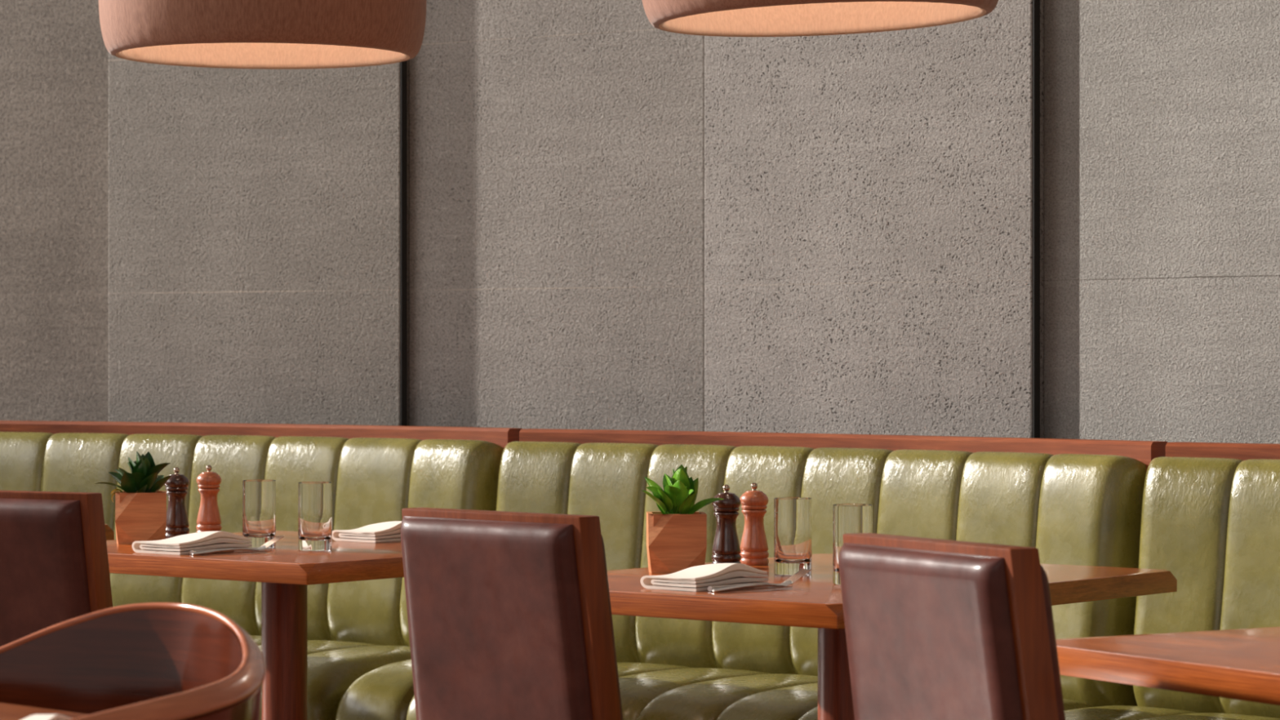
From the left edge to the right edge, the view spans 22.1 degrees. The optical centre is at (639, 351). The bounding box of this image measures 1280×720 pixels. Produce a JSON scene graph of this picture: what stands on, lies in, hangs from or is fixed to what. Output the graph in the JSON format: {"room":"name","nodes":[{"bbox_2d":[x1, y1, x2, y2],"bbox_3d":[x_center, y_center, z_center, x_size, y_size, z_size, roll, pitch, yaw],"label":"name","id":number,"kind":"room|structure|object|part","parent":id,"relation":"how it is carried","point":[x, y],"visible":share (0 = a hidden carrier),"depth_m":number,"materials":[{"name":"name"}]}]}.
{"room":"restaurant","nodes":[
{"label":"restaurant","id":0,"kind":"room"},
{"bbox_2d":[0,0,108,422],"bbox_3d":[-2.502,-0.500,9.464,2.600,3.300,0.250,0,0,27],"label":"wall","id":1,"kind":"structure","parent":0,"point":[54,55],"depth_m":8.86,"materials":[{"name":"concrete"}]},
{"bbox_2d":[108,52,408,426],"bbox_3d":[-0.947,-0.500,8.592,0.935,3.300,0.250,0,0,30],"label":"wall","id":2,"kind":"structure","parent":0,"point":[254,215],"depth_m":8.48,"materials":[{"name":"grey concrete"}]},
{"bbox_2d":[400,60,407,426],"bbox_3d":[-0.595,-0.500,8.261,0.004,3.300,0.024,0,0,30],"label":"trim","id":3,"kind":"structure","parent":2,"relation":"attached to","point":[403,65],"depth_m":8.26,"materials":[{"name":"black"}]},
{"bbox_2d":[408,0,704,431],"bbox_3d":[-0.132,-0.500,8.157,0.888,3.300,0.300,0,0,34],"label":"wall","id":4,"kind":"structure","parent":0,"point":[557,147],"depth_m":8.03,"materials":[{"name":"grey concrete"}]},
{"bbox_2d":[704,0,1044,438],"bbox_3d":[0.583,-0.500,7.527,0.926,3.300,0.250,0,0,41],"label":"wall","id":5,"kind":"structure","parent":0,"point":[868,196],"depth_m":7.41,"materials":[{"name":"concrete"}]},
{"bbox_2d":[1032,0,1039,438],"bbox_3d":[0.862,-0.500,7.139,0.004,3.300,0.023,0,0,41],"label":"trim","id":6,"kind":"structure","parent":5,"relation":"attached to","point":[1036,3],"depth_m":7.13,"materials":[{"name":"black metal"}]},
{"bbox_2d":[1044,0,1279,444],"bbox_3d":[1.996,-0.500,6.149,0.300,3.300,3.000,0,0,-42],"label":"wall","id":7,"kind":"structure","parent":0,"point":[1162,117],"depth_m":6.91,"materials":[{"name":"concrete"}]},
{"bbox_3d":[1.450,-2.200,7.800,5.500,0.100,6.400,0,0,0],"label":"ceiling","id":8,"kind":"structure","parent":0,"visible":0},
{"bbox_2d":[98,0,426,69],"bbox_3d":[-0.752,-1.370,6.550,0.650,1.560,0.650,0,0,13],"label":"pendant lamp","id":9,"kind":"object","parent":8,"relation":"hanging from","point":[255,34],"visible":1,"depth_m":6.33,"materials":[{"name":"fabric"}]},
{"bbox_2d":[641,0,998,36],"bbox_3d":[0.320,-1.365,5.850,0.651,1.569,0.650,0,0,13],"label":"pendant lamp","id":10,"kind":"object","parent":8,"relation":"hanging from","point":[719,18],"visible":1,"depth_m":6.08,"materials":[{"name":"fabric"}]},
{"bbox_3d":[0.000,1.200,5.500,12.000,0.100,11.000,0,0,0],"label":"floor","id":11,"kind":"structure","parent":0,"visible":0},
{"bbox_2d":[0,702,89,719],"bbox_3d":[-1.068,0.775,3.588,0.700,0.750,0.750,0,0,-45],"label":"dining table","id":12,"kind":"object","parent":11,"relation":"on","point":[7,711],"visible":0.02,"depth_m":3.64,"materials":[{"name":"brown wood"}]},
{"bbox_2d":[22,714,72,719],"bbox_3d":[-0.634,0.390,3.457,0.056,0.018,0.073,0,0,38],"label":"folded napkin","id":13,"kind":"object","parent":12,"relation":"on","point":[36,717],"visible":0.99,"depth_m":3.45,"materials":[{"name":"beige fabric"}]},
{"bbox_2d":[0,489,112,647],"bbox_3d":[-1.017,0.698,5.978,0.430,0.905,0.521,0,0,28],"label":"dining chair","id":14,"kind":"object","parent":11,"relation":"on","point":[55,568],"visible":0.62,"depth_m":5.71,"materials":[{"name":"brown leather"}]},
{"bbox_2d":[104,524,114,540],"bbox_3d":[-1.756,0.775,7.505,0.800,0.750,0.750,0,0,30],"label":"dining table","id":15,"kind":"object","parent":11,"relation":"on","point":[109,532],"visible":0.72,"depth_m":7.61,"materials":[{"name":"brown wood"}]},
{"bbox_2d":[0,602,266,719],"bbox_3d":[-0.642,0.728,3.721,0.452,0.844,0.843,0,0,-17],"label":"armchair","id":16,"kind":"object","parent":11,"relation":"on","point":[148,660],"visible":1,"depth_m":4.01,"materials":[{"name":"brown wood"}]},
{"bbox_2d":[106,530,404,719],"bbox_3d":[-0.728,0.775,6.774,0.878,0.750,0.800,0,0,38],"label":"dining table","id":17,"kind":"object","parent":11,"relation":"on","point":[285,572],"visible":0.69,"depth_m":6.53,"materials":[{"name":"brown wood"}]},
{"bbox_2d":[94,450,171,544],"bbox_3d":[-1.060,0.303,6.861,0.161,0.194,0.125,0,0,-8],"label":"potted plant","id":18,"kind":"object","parent":17,"relation":"on","point":[140,508],"visible":1,"depth_m":6.82,"materials":[{"name":"green plant"}]},
{"bbox_3d":[-1.045,0.346,6.870,0.105,0.107,0.105,0,0,-8],"label":"planter","id":19,"kind":"part","parent":18,"relation":"part of","materials":[{"name":"brown wood"}]},
{"bbox_2d":[164,466,189,538],"bbox_3d":[-0.989,0.323,7.000,0.056,0.154,0.056,0,0,34],"label":"pepper mill","id":20,"kind":"object","parent":17,"relation":"on","point":[176,486],"visible":0.88,"depth_m":6.98,"materials":[{"name":"brown wood"}]},
{"bbox_3d":[-0.989,0.253,7.000,0.013,0.015,0.013,0,0,34],"label":"knob","id":21,"kind":"part","parent":20,"relation":"part of","materials":[{"name":"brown metal"}]},
{"bbox_2d":[132,531,252,555],"bbox_3d":[-0.897,0.379,6.575,0.136,0.041,0.203,0,0,38],"label":"folded napkin","id":22,"kind":"object","parent":17,"relation":"on","point":[182,544],"visible":0.96,"depth_m":6.53,"materials":[{"name":"beige fabric"}]},
{"bbox_2d":[195,465,222,532],"bbox_3d":[-0.937,0.323,7.130,0.056,0.154,0.056,0,0,-26],"label":"salt mill","id":23,"kind":"object","parent":17,"relation":"on","point":[208,519],"visible":0.91,"depth_m":7.11,"materials":[{"name":"brown wood"}]},
{"bbox_3d":[-0.937,0.253,7.130,0.013,0.015,0.013,0,0,-26],"label":"knob","id":24,"kind":"part","parent":23,"relation":"part of","materials":[{"name":"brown metal"}]},
{"bbox_2d":[189,547,271,555],"bbox_3d":[-0.812,0.395,6.530,0.018,0.009,0.208,0,0,43],"label":"table knife","id":25,"kind":"object","parent":17,"relation":"on","point":[191,552],"visible":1,"depth_m":6.50,"materials":[{"name":"silver metal"}]},
{"bbox_3d":[-0.847,0.395,6.492,0.017,0.009,0.105,0,0,43],"label":"handle","id":26,"kind":"part","parent":25,"relation":"part of","materials":[{"name":"silver metal"}]},
{"bbox_3d":[-0.775,0.397,6.567,0.016,0.002,0.104,0,0,44],"label":"blade","id":27,"kind":"part","parent":25,"relation":"part of","materials":[{"name":"silver metal"}]},
{"bbox_2d":[191,535,284,555],"bbox_3d":[-0.797,0.383,6.494,0.205,0.032,0.025,0,0,-39],"label":"fork","id":28,"kind":"object","parent":17,"relation":"on","point":[276,539],"visible":1,"depth_m":6.51,"materials":[{"name":"silver metal"}]},
{"bbox_3d":[-0.812,0.392,6.481,0.166,0.013,0.025,0,0,-39],"label":"handle","id":29,"kind":"part","parent":28,"relation":"part of","materials":[{"name":"silver metal"}]},
{"bbox_2d":[242,480,275,547],"bbox_3d":[-0.780,0.331,6.720,0.068,0.137,0.068,0,0,0],"label":"drinking glass","id":30,"kind":"object","parent":17,"relation":"on","point":[259,496],"visible":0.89,"depth_m":6.69,"materials":[{"name":"clear glass"}]},
{"bbox_2d":[297,481,332,551],"bbox_3d":[-0.655,0.331,6.613,0.068,0.137,0.068,0,0,0],"label":"drinking glass","id":31,"kind":"object","parent":17,"relation":"on","point":[314,498],"visible":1,"depth_m":6.58,"materials":[{"name":"clear glass"}]},
{"bbox_2d":[332,520,401,542],"bbox_3d":[-0.550,0.379,6.970,0.131,0.041,0.168,0,0,40],"label":"folded napkin","id":32,"kind":"object","parent":17,"relation":"on","point":[387,531],"visible":0.78,"depth_m":6.91,"materials":[{"name":"beige fabric"}]},
{"bbox_2d":[0,420,522,719],"bbox_3d":[-1.253,0.665,7.998,1.893,0.969,0.821,0,0,30],"label":"banquette","id":33,"kind":"object","parent":11,"relation":"on","point":[356,628],"visible":0.45,"depth_m":8.03,"materials":[{"name":"green leather"}]},
{"bbox_3d":[-1.139,0.474,8.209,1.875,0.533,0.227,0,0,30],"label":"backrest","id":34,"kind":"part","parent":33,"relation":"part of","materials":[{"name":"green leather"}]},
{"bbox_3d":[-1.079,0.223,8.282,1.874,0.084,0.149,0,0,30],"label":"rail","id":35,"kind":"part","parent":33,"relation":"part of","materials":[{"name":"brown wood"}]},
{"bbox_3d":[-1.291,0.788,7.947,1.859,0.210,0.693,0,0,30],"label":"seat","id":36,"kind":"part","parent":33,"relation":"part of","materials":[{"name":"green leather"}]},
{"bbox_2d":[400,507,622,719],"bbox_3d":[-0.069,0.698,5.186,0.430,0.905,0.521,0,0,43],"label":"dining chair","id":37,"kind":"object","parent":11,"relation":"on","point":[509,616],"visible":1,"depth_m":4.97,"materials":[{"name":"brown leather"}]},
{"bbox_3d":[-0.172,0.481,5.076,0.389,0.437,0.083,0,0,43],"label":"backrest","id":38,"kind":"part","parent":37,"relation":"part of","materials":[{"name":"leather"}]},
{"bbox_2d":[335,428,1167,719],"bbox_3d":[0.196,0.665,6.947,1.736,0.969,0.802,0,0,40],"label":"banquette","id":39,"kind":"object","parent":11,"relation":"on","point":[1078,502],"visible":0.51,"depth_m":7.04,"materials":[{"name":"green leather"}]},
{"bbox_3d":[0.148,0.788,6.904,1.705,0.210,0.674,0,0,40],"label":"seat","id":40,"kind":"part","parent":39,"relation":"part of","materials":[{"name":"green leather"}]},
{"bbox_3d":[0.414,0.223,7.200,1.720,0.084,0.130,0,0,40],"label":"rail","id":41,"kind":"part","parent":39,"relation":"part of","materials":[{"name":"brown wood"}]},
{"bbox_2d":[607,553,1177,719],"bbox_3d":[0.340,0.775,5.861,0.800,0.750,1.060,0,0,39],"label":"dining table","id":42,"kind":"object","parent":11,"relation":"on","point":[813,600],"visible":0.55,"depth_m":5.70,"materials":[{"name":"brown wood"}]},
{"bbox_2d":[641,464,724,573],"bbox_3d":[0.077,0.302,5.961,0.153,0.196,0.139,0,0,-2],"label":"potted plant","id":43,"kind":"object","parent":42,"relation":"on","point":[677,534],"visible":1,"depth_m":5.92,"materials":[{"name":"green plant"}]},
{"bbox_3d":[0.066,0.346,5.965,0.105,0.107,0.105,0,0,-2],"label":"planter","id":44,"kind":"part","parent":43,"relation":"part of","materials":[{"name":"brown wood"}]},
{"bbox_2d":[640,563,768,591],"bbox_3d":[0.111,0.379,5.580,0.121,0.041,0.203,0,0,39],"label":"folded napkin","id":45,"kind":"object","parent":42,"relation":"on","point":[697,578],"visible":0.98,"depth_m":5.53,"materials":[{"name":"beige fabric"}]},
{"bbox_2d":[711,484,741,564],"bbox_3d":[0.160,0.323,6.080,0.056,0.154,0.056,0,0,-22],"label":"pepper mill","id":46,"kind":"object","parent":42,"relation":"on","point":[726,548],"visible":0.9,"depth_m":6.06,"materials":[{"name":"brown wood"}]},
{"bbox_3d":[0.160,0.253,6.080,0.013,0.015,0.013,0,0,-22],"label":"knob","id":47,"kind":"part","parent":46,"relation":"part of","materials":[{"name":"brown metal"}]},
{"bbox_2d":[707,582,792,591],"bbox_3d":[0.189,0.395,5.537,0.018,0.009,0.208,0,0,44],"label":"table knife","id":48,"kind":"object","parent":42,"relation":"on","point":[710,588],"visible":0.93,"depth_m":5.49,"materials":[{"name":"silver metal"}]},
{"bbox_3d":[0.153,0.395,5.501,0.017,0.009,0.105,0,0,44],"label":"handle","id":49,"kind":"part","parent":48,"relation":"part of","materials":[{"name":"silver metal"}]},
{"bbox_2d":[739,482,768,565],"bbox_3d":[0.215,0.323,6.170,0.056,0.154,0.056,0,0,-12],"label":"salt mill","id":50,"kind":"object","parent":42,"relation":"on","point":[753,544],"visible":0.96,"depth_m":6.15,"materials":[{"name":"brown wood"}]},
{"bbox_3d":[0.215,0.253,6.170,0.013,0.015,0.013,0,0,-12],"label":"knob","id":51,"kind":"part","parent":50,"relation":"part of","materials":[{"name":"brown metal"}]},
{"bbox_2d":[711,568,811,592],"bbox_3d":[0.203,0.383,5.501,0.205,0.032,0.025,0,0,-38],"label":"fork","id":52,"kind":"object","parent":42,"relation":"on","point":[802,572],"visible":1,"depth_m":5.52,"materials":[{"name":"silver metal"}]},
{"bbox_3d":[0.187,0.392,5.489,0.166,0.013,0.025,0,0,-38],"label":"handle","id":53,"kind":"part","parent":52,"relation":"part of","materials":[{"name":"silver metal"}]},
{"bbox_2d":[773,497,811,575],"bbox_3d":[0.275,0.331,5.900,0.068,0.137,0.068,0,0,0],"label":"drinking glass","id":54,"kind":"object","parent":42,"relation":"on","point":[792,515],"visible":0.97,"depth_m":5.87,"materials":[{"name":"clear glass"}]},
{"bbox_2d":[832,503,872,585],"bbox_3d":[0.366,0.331,5.645,0.068,0.137,0.068,0,0,0],"label":"drinking glass","id":55,"kind":"object","parent":42,"relation":"on","point":[847,518],"visible":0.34,"depth_m":5.62,"materials":[{"name":"clear glass"}]},
{"bbox_2d":[838,533,1065,719],"bbox_3d":[0.576,0.698,4.373,0.521,0.905,0.430,0,0,-29],"label":"dining chair","id":56,"kind":"object","parent":11,"relation":"on","point":[935,628],"visible":1,"depth_m":4.19,"materials":[{"name":"brown leather"}]},
{"bbox_3d":[0.445,0.481,4.300,0.083,0.437,0.389,0,0,-29],"label":"backrest","id":57,"kind":"part","parent":56,"relation":"part of","materials":[{"name":"leather"}]},
{"bbox_2d":[1055,626,1279,705],"bbox_3d":[1.189,0.775,4.435,1.040,0.750,0.850,0,0,-30],"label":"dining table","id":58,"kind":"object","parent":11,"relation":"on","point":[1242,664],"visible":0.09,"depth_m":4.34,"materials":[{"name":"brown wood"}]},
{"bbox_2d":[1064,441,1279,719],"bbox_3d":[1.421,0.665,5.759,0.802,0.969,1.736,0,0,-42],"label":"banquette","id":59,"kind":"object","parent":11,"relation":"on","point":[1211,514],"visible":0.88,"depth_m":6.39,"materials":[{"name":"green leather"}]},
{"bbox_3d":[1.368,0.788,5.722,0.674,0.210,1.705,0,0,-42],"label":"seat","id":60,"kind":"part","parent":59,"relation":"part of","materials":[{"name":"green leather"}]},
{"bbox_3d":[1.593,0.474,5.926,0.208,0.533,1.718,0,0,-42],"label":"backrest","id":61,"kind":"part","parent":59,"relation":"part of","materials":[{"name":"green leather"}]},
{"bbox_3d":[1.673,0.223,5.978,0.130,0.084,1.720,0,0,-42],"label":"rail","id":62,"kind":"part","parent":59,"relation":"part of","materials":[{"name":"brown wood"}]}
]}

